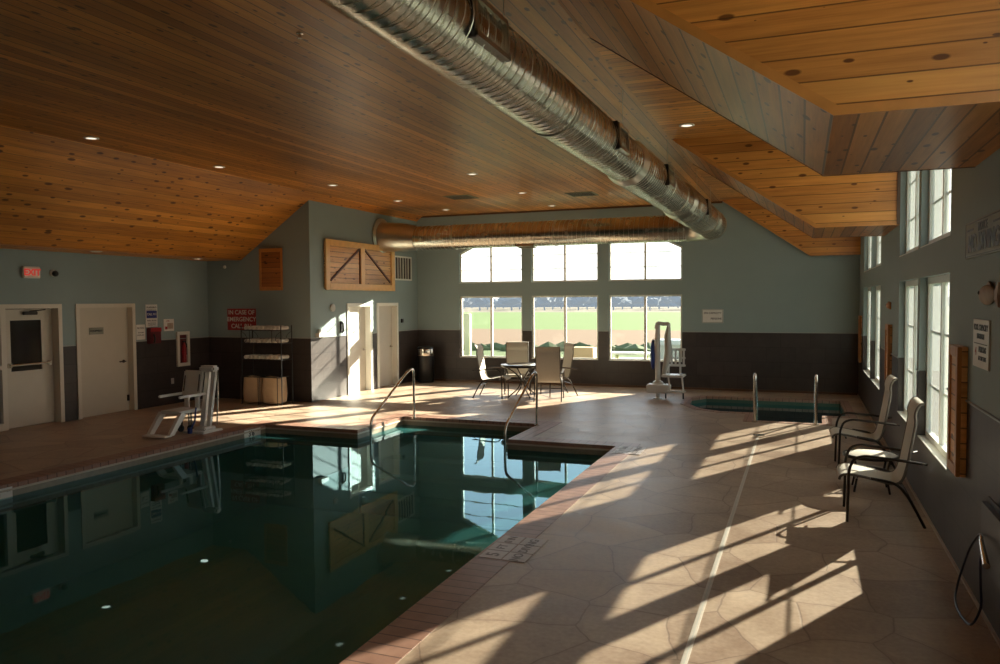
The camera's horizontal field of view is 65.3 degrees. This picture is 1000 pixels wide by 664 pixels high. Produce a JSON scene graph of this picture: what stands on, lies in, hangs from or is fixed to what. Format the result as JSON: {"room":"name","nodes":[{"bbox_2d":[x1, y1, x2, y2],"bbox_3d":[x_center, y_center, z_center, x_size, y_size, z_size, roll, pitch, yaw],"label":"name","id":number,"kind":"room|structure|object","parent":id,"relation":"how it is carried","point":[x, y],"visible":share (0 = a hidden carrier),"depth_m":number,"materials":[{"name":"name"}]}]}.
{"room":"indoor swimming pool","nodes":[
{"label":"indoor swimming pool","id":0,"kind":"room"},
{"bbox_2d":[0,248,209,421],"bbox_3d":[-9.546,-0.553,9.830,0.220,4.710,16.650,1,2,21],"label":"wall","id":1,"kind":"structure","parent":0,"point":[179,288],"depth_m":15.48,"materials":[{"name":"paint"}]},
{"bbox_2d":[21,266,40,277],"bbox_3d":[-8.024,-1.021,13.347,0.066,0.200,0.320,1,2,21],"label":"exit sign","id":2,"kind":"object","parent":1,"relation":"attached to","point":[27,271],"visible":1,"depth_m":13.30,"materials":[{"name":"white paint"}]},
{"bbox_2d":[0,304,64,431],"bbox_3d":[-8.306,0.600,12.968,0.202,2.115,2.210,1,2,21],"label":"door","id":3,"kind":"structure","parent":1,"relation":"in","point":[31,338],"depth_m":13.53,"materials":[{"name":"white metal"}]},
{"bbox_2d":[75,303,137,418],"bbox_3d":[-7.558,0.517,14.896,0.202,2.115,1.350,1,2,21],"label":"door","id":4,"kind":"structure","parent":1,"relation":"in","point":[106,362],"depth_m":14.97,"materials":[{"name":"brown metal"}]},
{"bbox_2d":[89,327,103,334],"bbox_3d":[-7.633,-0.020,14.752,0.012,0.130,0.320,1,2,21],"label":"name plate","id":5,"kind":"object","parent":4,"relation":"attached to","point":[99,330],"visible":1,"depth_m":14.75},
{"bbox_2d":[136,324,144,339],"bbox_3d":[-7.187,0.003,15.600,0.014,0.300,0.220,1,2,21],"label":"notice","id":6,"kind":"object","parent":1,"relation":"attached to","point":[140,329],"visible":1,"depth_m":15.59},
{"bbox_2d":[145,304,157,326],"bbox_3d":[-7.083,-0.328,15.857,0.018,0.460,0.300,1,2,21],"label":"sign","id":7,"kind":"object","parent":1,"relation":"attached to","point":[150,310],"visible":1,"depth_m":15.85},
{"bbox_2d":[147,327,161,343],"bbox_3d":[-7.001,0.072,15.842,0.188,0.320,0.280,1,2,21],"label":"phone","id":8,"kind":"object","parent":1,"relation":"attached to","point":[153,334],"visible":1,"depth_m":15.76,"materials":[{"name":"red plastic"}]},
{"bbox_2d":[164,319,173,330],"bbox_3d":[-6.917,-0.147,16.294,0.014,0.250,0.270,1,2,21],"label":"notice","id":9,"kind":"object","parent":1,"relation":"attached to","point":[168,323],"visible":1,"depth_m":16.29,"materials":[{"name":"white paper"}]},
{"bbox_2d":[176,331,189,366],"bbox_3d":[-6.763,0.358,16.653,0.050,0.740,0.360,1,2,21],"label":"fire extinguisher cabinet","id":10,"kind":"object","parent":1,"relation":"attached to","point":[183,334],"visible":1,"depth_m":16.63,"materials":[{"name":"metal"}]},
{"bbox_2d":[182,341,186,361],"bbox_3d":[-6.738,0.413,16.654,0.089,0.450,0.106,-1,2,-6],"label":"fire extinguisher","id":11,"kind":"object","parent":10,"relation":"in","point":[184,347],"visible":1,"depth_m":16.62,"materials":[{"name":"red metal"}]},
{"bbox_2d":[0,125,421,260],"bbox_3d":[-7.256,-2.058,11.399,2.890,1.460,21.350,1,2,21],"label":"ceiling","id":12,"kind":"structure","parent":0,"point":[56,192],"depth_m":12.95,"materials":[{"name":"brown wood"}]},
{"bbox_2d":[207,200,316,401],"bbox_3d":[-5.210,-0.876,16.963,2.700,4.700,0.200,1,2,21],"label":"wall","id":13,"kind":"structure","parent":0,"point":[236,286],"depth_m":16.74,"materials":[{"name":"paint"}]},
{"bbox_2d":[227,309,255,329],"bbox_3d":[-5.641,-0.276,17.041,0.770,0.470,0.014,1,2,21],"label":"sign","id":14,"kind":"object","parent":13,"relation":"attached to","point":[235,317],"visible":0.93,"depth_m":17.05,"materials":[{"name":"red plastic"}]},
{"bbox_2d":[259,248,282,290],"bbox_3d":[-4.887,-1.337,16.678,0.600,0.900,0.060,1,2,21],"label":"shutter","id":15,"kind":"object","parent":13,"relation":"attached to","point":[270,259],"visible":1,"depth_m":16.67,"materials":[{"name":"wood"}]},
{"bbox_2d":[314,201,417,400],"bbox_3d":[-3.122,-0.962,18.886,0.200,4.710,4.900,1,2,21],"label":"wall","id":16,"kind":"structure","parent":0,"point":[334,222],"depth_m":17.64,"materials":[{"name":"paint"}]},
{"bbox_2d":[324,239,394,290],"bbox_3d":[-3.227,-1.519,18.205,0.087,1.100,3.040,1,2,21],"label":"shutter","id":17,"kind":"object","parent":16,"relation":"attached to","point":[348,265],"visible":0.87,"depth_m":17.99,"materials":[{"name":"brown wood"}]},
{"bbox_2d":[347,303,372,394],"bbox_3d":[-3.351,0.368,18.270,0.202,2.085,1.090,1,2,21],"label":"door","id":18,"kind":"structure","parent":16,"relation":"in","point":[359,315],"depth_m":18.47,"materials":[{"name":"white paint"}]},
{"bbox_2d":[377,303,398,388],"bbox_3d":[-2.874,0.315,19.500,0.202,2.085,1.050,1,2,21],"label":"door","id":19,"kind":"structure","parent":16,"relation":"in","point":[387,313],"depth_m":19.72,"materials":[{"name":"beige paint"}]},
{"bbox_2d":[395,256,411,280],"bbox_3d":[-2.505,-1.643,20.142,0.030,0.620,0.920,1,2,21],"label":"air vent","id":20,"kind":"object","parent":16,"relation":"in","point":[403,265],"visible":1,"depth_m":20.14,"materials":[{"name":"white plastic"}]},
{"bbox_2d":[0,0,748,215],"bbox_3d":[-0.958,-2.668,8.927,10.630,0.120,21.350,1,2,21],"label":"ceiling","id":21,"kind":"structure","parent":0,"point":[204,84],"depth_m":8.88,"materials":[{"name":"brown wood"}]},
{"bbox_2d":[443,195,477,199],"bbox_3d":[-0.850,-2.928,16.953,0.600,0.019,0.600,1,2,21],"label":"ceiling vent","id":22,"kind":"object","parent":21,"relation":"in","point":[454,197],"visible":1,"depth_m":16.93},
{"bbox_2d":[319,0,726,252],"bbox_3d":[-2.581,-2.028,8.815,8.342,1.130,19.885,1,2,21],"label":"air duct","id":23,"kind":"object","parent":21,"relation":"hanging from","point":[471,44],"visible":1,"depth_m":6.14,"materials":[{"name":"silver metal"}]},
{"bbox_2d":[467,0,510,62],"bbox_3d":[-0.081,-1.702,4.371,0.107,0.265,0.520,1,2,21],"label":"grille","id":24,"kind":"object","parent":23,"relation":"attached to","point":[489,35],"depth_m":4.35,"materials":[{"name":"silver metal"}]},
{"bbox_2d":[515,244,536,248],"bbox_3d":[0.598,-1.984,17.833,0.440,0.132,0.270,1,2,21],"label":"grille","id":25,"kind":"object","parent":23,"relation":"attached to","point":[521,246],"depth_m":17.79,"materials":[{"name":"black metal"}]},
{"bbox_2d":[612,120,629,155],"bbox_3d":[1.144,-1.834,7.432,0.107,0.265,0.440,1,2,21],"label":"grille","id":26,"kind":"object","parent":23,"relation":"attached to","point":[621,147],"depth_m":7.38,"materials":[{"name":"black metal"}]},
{"bbox_2d":[664,164,675,188],"bbox_3d":[2.112,-1.937,9.768,0.107,0.265,0.440,1,2,21],"label":"grille","id":27,"kind":"object","parent":23,"relation":"attached to","point":[670,182],"depth_m":9.67,"materials":[{"name":"black metal"}]},
{"bbox_2d":[705,199,711,215],"bbox_3d":[3.497,-2.085,13.143,0.107,0.265,0.380,1,2,21],"label":"grille","id":28,"kind":"object","parent":23,"relation":"attached to","point":[709,210],"depth_m":12.97,"materials":[{"name":"black metal"}]},
{"bbox_2d":[565,191,597,196],"bbox_3d":[1.744,-2.930,16.589,0.600,0.019,0.600,1,2,21],"label":"ceiling vent","id":29,"kind":"object","parent":21,"relation":"in","point":[590,193],"visible":1,"depth_m":16.57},
{"bbox_2d":[0,380,999,663],"bbox_3d":[-2.285,1.880,9.638,14.100,0.250,21.950,1,2,21],"label":"floor","id":30,"kind":"structure","parent":0,"point":[621,576],"depth_m":6.68,"materials":[{"name":"concrete"}]},
{"bbox_2d":[142,365,222,437],"bbox_3d":[-5.112,1.113,12.576,0.670,1.080,1.080,1,2,21],"label":"lift","id":31,"kind":"object","parent":30,"relation":"on","point":[193,379],"visible":1,"depth_m":12.86,"materials":[{"name":"white plastic"}]},
{"bbox_2d":[240,374,268,404],"bbox_3d":[-5.132,1.207,16.385,0.470,0.584,0.407,1,2,21],"label":"laundry hamper","id":32,"kind":"object","parent":30,"relation":"on","point":[251,382],"visible":0.8,"depth_m":16.21,"materials":[{"name":"beige fabric"}]},
{"bbox_2d":[240,325,292,405],"bbox_3d":[-4.880,0.679,16.331,1.022,1.640,0.386,1,2,21],"label":"towel rack","id":33,"kind":"object","parent":30,"relation":"on","point":[280,330],"visible":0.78,"depth_m":16.26,"materials":[{"name":"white plastic"}]},
{"bbox_2d":[242,358,291,360],"bbox_3d":[-4.880,0.569,16.328,1.014,0.016,0.374,1,2,21],"label":"wire shelf","id":34,"kind":"object","parent":33,"relation":"attached to","point":[281,359],"depth_m":16.21,"materials":[{"name":"black metal"}]},
{"bbox_2d":[243,342,291,343],"bbox_3d":[-4.882,0.229,16.314,1.014,0.016,0.374,1,2,21],"label":"wire shelf","id":35,"kind":"object","parent":33,"relation":"attached to","point":[243,342],"depth_m":16.16,"materials":[{"name":"black metal"}]},
{"bbox_2d":[259,375,288,405],"bbox_3d":[-4.684,1.211,16.211,0.470,0.584,0.407,1,2,21],"label":"laundry hamper","id":36,"kind":"object","parent":30,"relation":"on","point":[271,385],"visible":1,"depth_m":16.04,"materials":[{"name":"beige fabric"}]},
{"bbox_2d":[0,413,639,663],"bbox_3d":[-3.278,2.612,7.124,6.800,1.504,15.310,1,2,21],"label":"swimming pool","id":37,"kind":"object","parent":30,"relation":"in","point":[283,544],"visible":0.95,"depth_m":10.54,"materials":[{"name":"liquid"}]},
{"bbox_2d":[0,486,12,500],"bbox_3d":[-5.842,1.901,9.029,0.009,0.135,0.420,1,2,21],"label":"marker","id":38,"kind":"object","parent":37,"relation":"on","point":[9,494],"visible":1,"depth_m":9.15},
{"bbox_2d":[244,427,260,438],"bbox_3d":[-4.204,1.719,13.248,0.009,0.135,0.420,1,2,21],"label":"marker","id":39,"kind":"object","parent":37,"relation":"on","point":[255,433],"visible":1,"depth_m":13.25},
{"bbox_2d":[369,368,416,469],"bbox_3d":[-1.826,1.447,13.411,0.090,1.544,1.586,1,2,21],"label":"pool handrail","id":40,"kind":"object","parent":37,"relation":"attached to","point":[410,369],"visible":1,"depth_m":13.26,"materials":[{"name":"silver metal"}]},
{"bbox_2d":[504,372,539,480],"bbox_3d":[0.356,1.467,12.564,0.090,1.544,1.586,1,2,21],"label":"pool handrail","id":41,"kind":"object","parent":37,"relation":"attached to","point":[533,373],"visible":1,"depth_m":12.35,"materials":[{"name":"silver metal"}]},
{"bbox_2d":[417,346,433,382],"bbox_3d":[-1.946,0.841,20.440,0.452,0.945,0.452,1,2,21],"label":"trash can","id":42,"kind":"object","parent":30,"relation":"on","point":[425,354],"visible":1,"depth_m":20.25,"materials":[{"name":"black metal"}]},
{"bbox_2d":[472,344,510,398],"bbox_3d":[-0.174,0.856,17.197,0.754,1.168,0.670,0,2,14],"label":"sling chair","id":43,"kind":"object","parent":30,"relation":"on","point":[482,367],"visible":1,"depth_m":17.18,"materials":[{"name":"fabric"}]},
{"bbox_2d":[478,535,547,562],"bbox_3d":[0.121,1.856,6.689,0.408,0.010,0.628,1,2,21],"label":"depth marker","id":44,"kind":"object","parent":30,"relation":"on","point":[528,547],"visible":1,"depth_m":6.66,"materials":[{"name":"tile"}]},
{"bbox_2d":[503,342,530,393],"bbox_3d":[0.400,0.821,17.966,0.670,1.168,0.754,0,2,1],"label":"sling chair","id":45,"kind":"object","parent":30,"relation":"on","point":[516,352],"visible":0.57,"depth_m":18.21,"materials":[{"name":"fabric"}]},
{"bbox_2d":[500,362,535,398],"bbox_3d":[0.503,1.069,17.136,0.980,0.724,0.980,1,2,21],"label":"patio table","id":46,"kind":"object","parent":30,"relation":"on","point":[522,364],"visible":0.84,"depth_m":17.07,"materials":[{"name":"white glass"}]},
{"bbox_2d":[533,346,564,401],"bbox_3d":[1.046,0.870,16.654,0.670,1.168,0.754,0,2,8],"label":"sling chair","id":47,"kind":"object","parent":30,"relation":"on","point":[547,359],"visible":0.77,"depth_m":16.40,"materials":[{"name":"fabric"}]},
{"bbox_2d":[540,342,577,396],"bbox_3d":[1.291,0.834,17.515,0.754,1.168,0.670,-1,2,-17],"label":"sling chair","id":48,"kind":"object","parent":30,"relation":"on","point":[568,347],"visible":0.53,"depth_m":17.50,"materials":[{"name":"fabric"}]},
{"bbox_2d":[612,446,646,454],"bbox_3d":[1.825,1.671,10.991,0.388,0.010,0.529,1,2,21],"label":"depth marker","id":49,"kind":"object","parent":30,"relation":"on","point":[622,449],"visible":1,"depth_m":10.97,"materials":[{"name":"tile"}]},
{"bbox_2d":[646,321,685,398],"bbox_3d":[3.538,0.607,16.544,0.840,1.661,0.510,1,2,21],"label":"lift","id":50,"kind":"object","parent":30,"relation":"on","point":[657,387],"visible":1,"depth_m":16.62,"materials":[{"name":"white plastic"}]},
{"bbox_2d":[680,436,758,663],"bbox_3d":[1.234,1.921,4.972,0.038,0.009,15.200,1,2,21],"label":"drain","id":51,"kind":"object","parent":30,"relation":"on","point":[688,648],"visible":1,"depth_m":6.02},
{"bbox_2d":[680,395,856,425],"bbox_3d":[5.098,1.957,15.122,3.400,0.956,3.700,1,2,21],"label":"tub","id":52,"kind":"object","parent":30,"relation":"in","point":[770,410],"visible":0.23,"depth_m":15.92,"materials":[{"name":"liquid"}]},
{"bbox_2d":[751,373,757,421],"bbox_3d":[4.496,1.372,13.722,0.100,1.351,0.683,1,2,21],"label":"handrail","id":53,"kind":"object","parent":52,"relation":"attached to","point":[755,396],"visible":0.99,"depth_m":13.43,"materials":[{"name":"silver metal"}]},
{"bbox_2d":[690,399,844,415],"bbox_3d":[5.098,1.985,15.123,3.400,0.900,3.700,1,2,21],"label":"basin","id":54,"kind":"object","parent":52,"relation":"in","point":[766,407],"depth_m":16.13,"materials":[{"name":"green paint"}]},
{"bbox_2d":[813,374,818,424],"bbox_3d":[5.409,1.381,13.367,0.100,1.351,0.683,1,2,21],"label":"handrail","id":55,"kind":"object","parent":52,"relation":"attached to","point":[816,375],"visible":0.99,"depth_m":13.07,"materials":[{"name":"silver metal"}]},
{"bbox_2d":[829,374,899,468],"bbox_3d":[4.554,1.126,9.789,0.754,1.168,0.670,0,2,19],"label":"sling chair","id":56,"kind":"object","parent":30,"relation":"on","point":[875,436],"visible":0.91,"depth_m":9.68,"materials":[{"name":"fabric"}]},
{"bbox_2d":[842,449,898,494],"bbox_3d":[4.120,1.552,8.666,0.584,0.408,0.584,1,2,21],"label":"side table","id":57,"kind":"object","parent":30,"relation":"on","point":[853,453],"visible":0.7,"depth_m":8.62,"materials":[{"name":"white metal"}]},
{"bbox_2d":[836,396,927,528],"bbox_3d":[3.684,1.222,7.576,0.754,1.168,0.670,1,2,21],"label":"sling chair","id":58,"kind":"object","parent":30,"relation":"on","point":[895,477],"visible":1,"depth_m":7.46,"materials":[{"name":"fabric"}]},
{"bbox_2d":[954,533,989,625],"bbox_3d":[3.053,1.569,5.058,0.085,0.674,1.217,1,3,22],"label":"garden hose","id":59,"kind":"object","parent":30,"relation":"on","point":[983,559],"visible":1,"depth_m":4.84,"materials":[{"name":"black rubber"}]},
{"bbox_2d":[417,202,859,392],"bbox_3d":[2.859,-1.014,19.095,11.400,4.700,0.220,1,2,21],"label":"wall","id":60,"kind":"structure","parent":0,"point":[760,281],"depth_m":18.11,"materials":[{"name":"paint"}]},
{"bbox_2d":[460,296,521,357],"bbox_3d":[-0.226,-0.131,20.275,1.750,1.600,0.124,1,2,21],"label":"window","id":61,"kind":"structure","parent":60,"relation":"in","point":[461,297],"depth_m":20.30,"materials":[{"name":"white plastic"}]},
{"bbox_2d":[460,248,521,282],"bbox_3d":[-0.237,-1.905,20.203,1.750,1.270,0.124,1,2,21],"label":"window","id":62,"kind":"structure","parent":60,"relation":"in","point":[491,256],"depth_m":20.23,"materials":[{"name":"white plastic"}]},
{"bbox_2d":[532,295,597,359],"bbox_3d":[1.629,-0.114,19.555,1.730,1.600,0.124,1,2,21],"label":"window","id":63,"kind":"structure","parent":60,"relation":"in","point":[566,296],"depth_m":19.57,"materials":[{"name":"white plastic"}]},
{"bbox_2d":[532,244,597,281],"bbox_3d":[1.618,-1.887,19.483,1.730,1.270,0.124,1,2,21],"label":"window","id":64,"kind":"structure","parent":60,"relation":"in","point":[565,254],"depth_m":19.51,"materials":[{"name":"white plastic"}]},
{"bbox_2d":[421,201,722,217],"bbox_3d":[1.449,-3.030,19.421,7.900,0.040,0.030,1,2,21],"label":"trim","id":65,"kind":"structure","parent":60,"relation":"attached to","point":[716,201],"depth_m":19.51,"materials":[{"name":"brown wood"}]},
{"bbox_2d":[609,295,681,361],"bbox_3d":[3.503,-0.097,18.828,1.770,1.600,0.124,1,2,21],"label":"window","id":66,"kind":"structure","parent":60,"relation":"in","point":[610,296],"depth_m":18.86,"materials":[{"name":"white plastic"}]},
{"bbox_2d":[609,242,681,280],"bbox_3d":[3.492,-1.870,18.756,1.770,1.270,0.124,1,2,21],"label":"window","id":67,"kind":"structure","parent":60,"relation":"in","point":[645,266],"depth_m":18.78,"materials":[{"name":"white plastic"}]},
{"bbox_2d":[434,379,857,394],"bbox_3d":[2.832,1.314,19.080,10.800,0.050,0.014,1,2,21],"label":"baseboard","id":68,"kind":"structure","parent":60,"relation":"attached to","point":[579,384],"depth_m":18.54,"materials":[{"name":"tile"}]},
{"bbox_2d":[702,309,722,322],"bbox_3d":[4.955,-0.370,18.182,0.480,0.320,0.014,1,2,21],"label":"sign","id":69,"kind":"object","parent":60,"relation":"attached to","point":[708,315],"visible":1,"depth_m":18.18,"materials":[{"name":"plastic"}]},
{"bbox_2d":[682,331,857,333],"bbox_3d":[6.082,0.011,17.763,3.810,0.018,0.012,1,2,21],"label":"trim","id":70,"kind":"structure","parent":60,"relation":"attached to","point":[682,331],"depth_m":17.72,"materials":[{"name":"tile"}]},
{"bbox_2d":[557,0,999,175],"bbox_3d":[1.681,-1.821,5.131,2.910,1.320,2.080,1,2,21],"label":"ceiling","id":71,"kind":"structure","parent":0,"point":[961,135],"depth_m":4.90,"materials":[{"name":"brown wood"}]},
{"bbox_2d":[629,0,999,115],"bbox_3d":[1.323,-1.780,4.128,2.850,1.334,0.014,1,2,21],"label":"trim","id":72,"kind":"structure","parent":71,"relation":"attached to","point":[712,41],"depth_m":4.04,"materials":[{"name":"brown wood"}]},
{"bbox_2d":[672,140,897,237],"bbox_3d":[4.117,-2.091,11.404,2.910,1.320,1.870,1,2,21],"label":"ceiling","id":73,"kind":"structure","parent":0,"point":[882,230],"depth_m":11.34,"materials":[{"name":"brown wood"}]},
{"bbox_2d":[673,133,896,223],"bbox_3d":[3.775,-2.053,10.524,2.910,1.320,0.020,1,2,21],"label":"ceiling","id":74,"kind":"structure","parent":0,"point":[818,198],"depth_m":10.41,"materials":[{"name":"brown wood"}]},
{"bbox_2d":[722,199,860,253],"bbox_3d":[6.419,-2.346,17.332,2.910,1.320,0.020,1,2,21],"label":"ceiling","id":75,"kind":"structure","parent":0,"point":[840,244],"depth_m":17.26,"materials":[{"name":"brown wood"}]},
{"bbox_2d":[650,0,999,104],"bbox_3d":[1.301,-1.778,4.153,2.910,1.320,0.020,1,2,21],"label":"ceiling","id":76,"kind":"structure","parent":0,"point":[846,52],"depth_m":3.94,"materials":[{"name":"brown wood"}]},
{"bbox_2d":[858,148,999,638],"bbox_3d":[4.085,-0.533,7.060,0.200,4.700,21.350,1,2,21],"label":"wall","id":77,"kind":"structure","parent":0,"point":[952,503],"depth_m":6.53,"materials":[{"name":"paint"}]},
{"bbox_2d":[590,38,974,175],"bbox_3d":[2.095,-1.866,6.114,2.850,1.334,0.014,1,2,21],"label":"trim","id":78,"kind":"structure","parent":77,"relation":"attached to","point":[590,38],"depth_m":6.15,"materials":[{"name":"brown wood"}]},
{"bbox_2d":[675,139,899,227],"bbox_3d":[3.797,-2.055,10.499,2.850,1.334,0.014,1,2,21],"label":"trim","id":79,"kind":"structure","parent":77,"relation":"attached to","point":[677,141],"depth_m":10.51,"materials":[{"name":"brown wood"}]},
{"bbox_2d":[724,200,860,255],"bbox_3d":[6.442,-2.349,17.308,2.850,1.334,0.014,1,2,21],"label":"trim","id":80,"kind":"structure","parent":77,"relation":"attached to","point":[725,201],"depth_m":17.32,"materials":[{"name":"brown wood"}]},
{"bbox_2d":[858,315,861,362],"bbox_3d":[7.595,0.143,16.462,0.045,0.980,0.350,1,2,21],"label":"window shutter","id":81,"kind":"object","parent":77,"relation":"attached to","point":[859,316],"visible":1,"depth_m":16.30,"materials":[{"name":"brown wood"}]},
{"bbox_2d":[863,287,870,377],"bbox_3d":[7.119,-0.025,15.008,0.124,1.680,1.750,1,2,21],"label":"window","id":82,"kind":"structure","parent":77,"relation":"in","point":[867,372],"depth_m":15.74,"materials":[{"name":"white plastic"}]},
{"bbox_2d":[864,236,870,271],"bbox_3d":[7.107,-1.848,14.934,0.124,1.350,1.750,1,2,21],"label":"window","id":83,"kind":"structure","parent":77,"relation":"in","point":[869,237],"depth_m":15.68,"materials":[{"name":"white plastic"}]},
{"bbox_2d":[870,285,880,388],"bbox_3d":[6.421,0.053,13.211,0.124,1.680,1.750,1,2,21],"label":"window","id":84,"kind":"structure","parent":77,"relation":"in","point":[875,381],"depth_m":13.94,"materials":[{"name":"white plastic"}]},
{"bbox_2d":[872,236,880,268],"bbox_3d":[6.409,-1.771,13.136,0.124,1.350,1.750,1,2,21],"label":"window","id":85,"kind":"structure","parent":77,"relation":"in","point":[878,263],"depth_m":13.88,"materials":[{"name":"white plastic"}]},
{"bbox_2d":[884,324,891,380],"bbox_3d":[5.447,0.381,10.946,0.055,0.980,0.400,1,2,21],"label":"window shutter","id":86,"kind":"object","parent":77,"relation":"attached to","point":[888,327],"visible":0.59,"depth_m":10.77,"materials":[{"name":"brown wood"}]},
{"bbox_2d":[897,172,900,223],"bbox_3d":[5.106,-2.034,9.981,0.035,1.310,0.030,1,2,21],"label":"trim","id":87,"kind":"structure","parent":77,"relation":"attached to","point":[898,173],"depth_m":9.98,"materials":[{"name":"brown wood"}]},
{"bbox_2d":[897,279,917,421],"bbox_3d":[4.867,0.225,9.210,0.124,1.680,1.740,1,2,21],"label":"window","id":88,"kind":"structure","parent":77,"relation":"in","point":[908,284],"depth_m":9.92,"materials":[{"name":"white plastic"}]},
{"bbox_2d":[899,171,918,256],"bbox_3d":[4.855,-1.598,9.136,0.124,1.350,1.740,1,2,21],"label":"window","id":89,"kind":"structure","parent":77,"relation":"in","point":[909,173],"depth_m":9.85,"materials":[{"name":"white plastic"}]},
{"bbox_2d":[857,394,999,647],"bbox_3d":[3.998,1.804,7.194,0.018,0.020,21.350,1,2,21],"label":"baseboard","id":90,"kind":"structure","parent":77,"relation":"attached to","point":[966,585],"depth_m":6.27,"materials":[{"name":"tile"}]},
{"bbox_2d":[917,274,949,469],"bbox_3d":[4.165,0.303,7.403,0.124,1.680,1.780,1,2,21],"label":"window","id":91,"kind":"structure","parent":77,"relation":"in","point":[935,445],"depth_m":7.42,"materials":[{"name":"white plastic"}]},
{"bbox_2d":[920,169,950,247],"bbox_3d":[4.154,-1.520,7.329,0.124,1.350,1.780,1,2,21],"label":"window","id":92,"kind":"structure","parent":77,"relation":"in","point":[946,172],"depth_m":7.60,"materials":[{"name":"white plastic"}]},
{"bbox_2d":[947,344,967,477],"bbox_3d":[3.523,0.594,6.012,0.070,0.980,0.380,1,2,21],"label":"window shutter","id":93,"kind":"object","parent":77,"relation":"attached to","point":[958,354],"visible":1,"depth_m":5.85,"materials":[{"name":"brown wood"}]},
{"bbox_2d":[946,388,999,422],"bbox_3d":[3.188,0.545,5.066,0.012,0.018,3.300,1,2,21],"label":"trim","id":94,"kind":"structure","parent":77,"relation":"attached to","point":[967,401],"depth_m":5.25,"materials":[{"name":"tile"}]},
{"bbox_2d":[973,319,990,370],"bbox_3d":[3.299,0.082,5.346,0.014,0.330,0.500,1,2,21],"label":"sign","id":95,"kind":"object","parent":77,"relation":"attached to","point":[981,328],"visible":1,"depth_m":5.29,"materials":[{"name":"white plastic"}]},
{"bbox_2d":[965,209,999,258],"bbox_3d":[3.273,-0.650,5.271,0.022,0.260,1.200,1,2,21],"label":"sign","id":96,"kind":"object","parent":77,"relation":"attached to","point":[983,233],"visible":1,"depth_m":5.24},
{"bbox_2d":[977,281,999,306],"bbox_3d":[3.188,-0.248,5.090,0.052,0.168,0.562,1,2,21],"label":"fish","id":97,"kind":"object","parent":77,"relation":"attached to","point":[987,294],"visible":1,"depth_m":5.01},
{"bbox_2d":[981,496,999,589],"bbox_3d":[2.989,1.283,4.665,0.080,0.460,0.690,1,2,21],"label":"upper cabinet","id":98,"kind":"object","parent":77,"relation":"attached to","point":[990,510],"visible":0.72,"depth_m":4.69,"materials":[{"name":"black plastic"}]},
{"label":"outside","id":99,"kind":"structure","parent":0,"visible":0},
{"bbox_2d":[463,306,948,411],"bbox_3d":[14.160,-6.924,229.865,380.000,0.100,401.000,1,2,21],"label":"ground","id":100,"kind":"structure","parent":99,"point":[627,324],"depth_m":72.81,"materials":[{"name":"plant"}]},
{"bbox_2d":[464,314,471,354],"bbox_3d":[-1.351,0.180,32.742,0.260,1.900,0.200,1,2,21],"label":"marker post","id":101,"kind":"object","parent":100,"relation":"on","point":[467,317],"visible":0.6,"depth_m":32.66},
{"bbox_2d":[469,298,489,310],"bbox_3d":[-4.723,-7.453,189.619,6.193,4.464,5.601,1,2,21],"label":"tree","id":102,"kind":"object","parent":100,"relation":"on","point":[481,302],"visible":0.69,"depth_m":187.74,"materials":[{"name":"plant"}]},
{"bbox_2d":[498,298,521,310],"bbox_3d":[3.150,-7.131,185.966,6.121,4.017,7.434,1,2,21],"label":"tree","id":103,"kind":"object","parent":100,"relation":"on","point":[511,302],"visible":0.73,"depth_m":183.12,"materials":[{"name":"plant"}]},
{"bbox_2d":[536,297,555,309],"bbox_3d":[10.719,-7.292,183.317,4.647,4.458,6.606,1,2,21],"label":"tree","id":104,"kind":"object","parent":100,"relation":"on","point":[543,301],"visible":0.8,"depth_m":181.79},
{"bbox_2d":[463,341,650,351],"bbox_3d":[-1.145,0.858,38.604,39.001,0.998,2.527,1,2,21],"label":"hedge","id":105,"kind":"object","parent":100,"relation":"on","point":[496,346],"visible":0.06,"depth_m":36.68,"materials":[{"name":"plant"}]},
{"bbox_2d":[570,297,591,309],"bbox_3d":[18.640,-7.256,179.886,5.714,4.563,4.464,1,2,21],"label":"tree","id":106,"kind":"object","parent":100,"relation":"on","point":[575,301],"visible":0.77,"depth_m":178.62,"materials":[{"name":"plant"}]},
{"bbox_2d":[573,347,596,357],"bbox_3d":[2.672,0.954,24.771,0.700,0.950,0.500,1,2,21],"label":"planter","id":107,"kind":"object","parent":100,"relation":"on","point":[579,352],"visible":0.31,"depth_m":24.53,"materials":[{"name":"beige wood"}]},
{"bbox_2d":[611,297,625,309],"bbox_3d":[26.112,-6.686,177.958,5.073,3.484,5.458,1,2,21],"label":"tree","id":108,"kind":"object","parent":100,"relation":"on","point":[615,301],"visible":0.62,"depth_m":175.89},
{"bbox_2d":[611,351,649,358],"bbox_3d":[4.431,1.030,26.238,1.600,0.705,1.760,1,2,21],"label":"picnic table","id":109,"kind":"object","parent":100,"relation":"on","point":[612,352],"visible":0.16,"depth_m":26.10,"materials":[{"name":"white paint"}]},
{"bbox_2d":[638,296,660,309],"bbox_3d":[33.337,-6.784,174.378,5.108,3.878,4.533,1,2,21],"label":"tree","id":110,"kind":"object","parent":100,"relation":"on","point":[651,301],"visible":0.81,"depth_m":173.04,"materials":[{"name":"plant"}]},
{"bbox_2d":[660,339,680,359],"bbox_3d":[6.693,0.745,29.642,1.510,0.920,0.920,1,2,21],"label":"utility box","id":111,"kind":"object","parent":100,"relation":"on","point":[676,343],"visible":0.19,"depth_m":29.30,"materials":[{"name":"silver metal"}]},
{"bbox_2d":[668,296,680,305],"bbox_3d":[41.061,-6.963,171.646,8.330,4.358,6.025,1,2,21],"label":"tree","id":112,"kind":"object","parent":100,"relation":"on","point":[676,299],"visible":0.16,"depth_m":170.21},
{"bbox_2d":[465,297,948,306],"bbox_3d":[24.829,-8.950,274.161,244.977,7.730,20.974,1,2,21],"label":"woodland","id":113,"kind":"object","parent":100,"relation":"on","point":[662,304],"visible":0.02,"depth_m":266.48,"materials":[{"name":"plant"}]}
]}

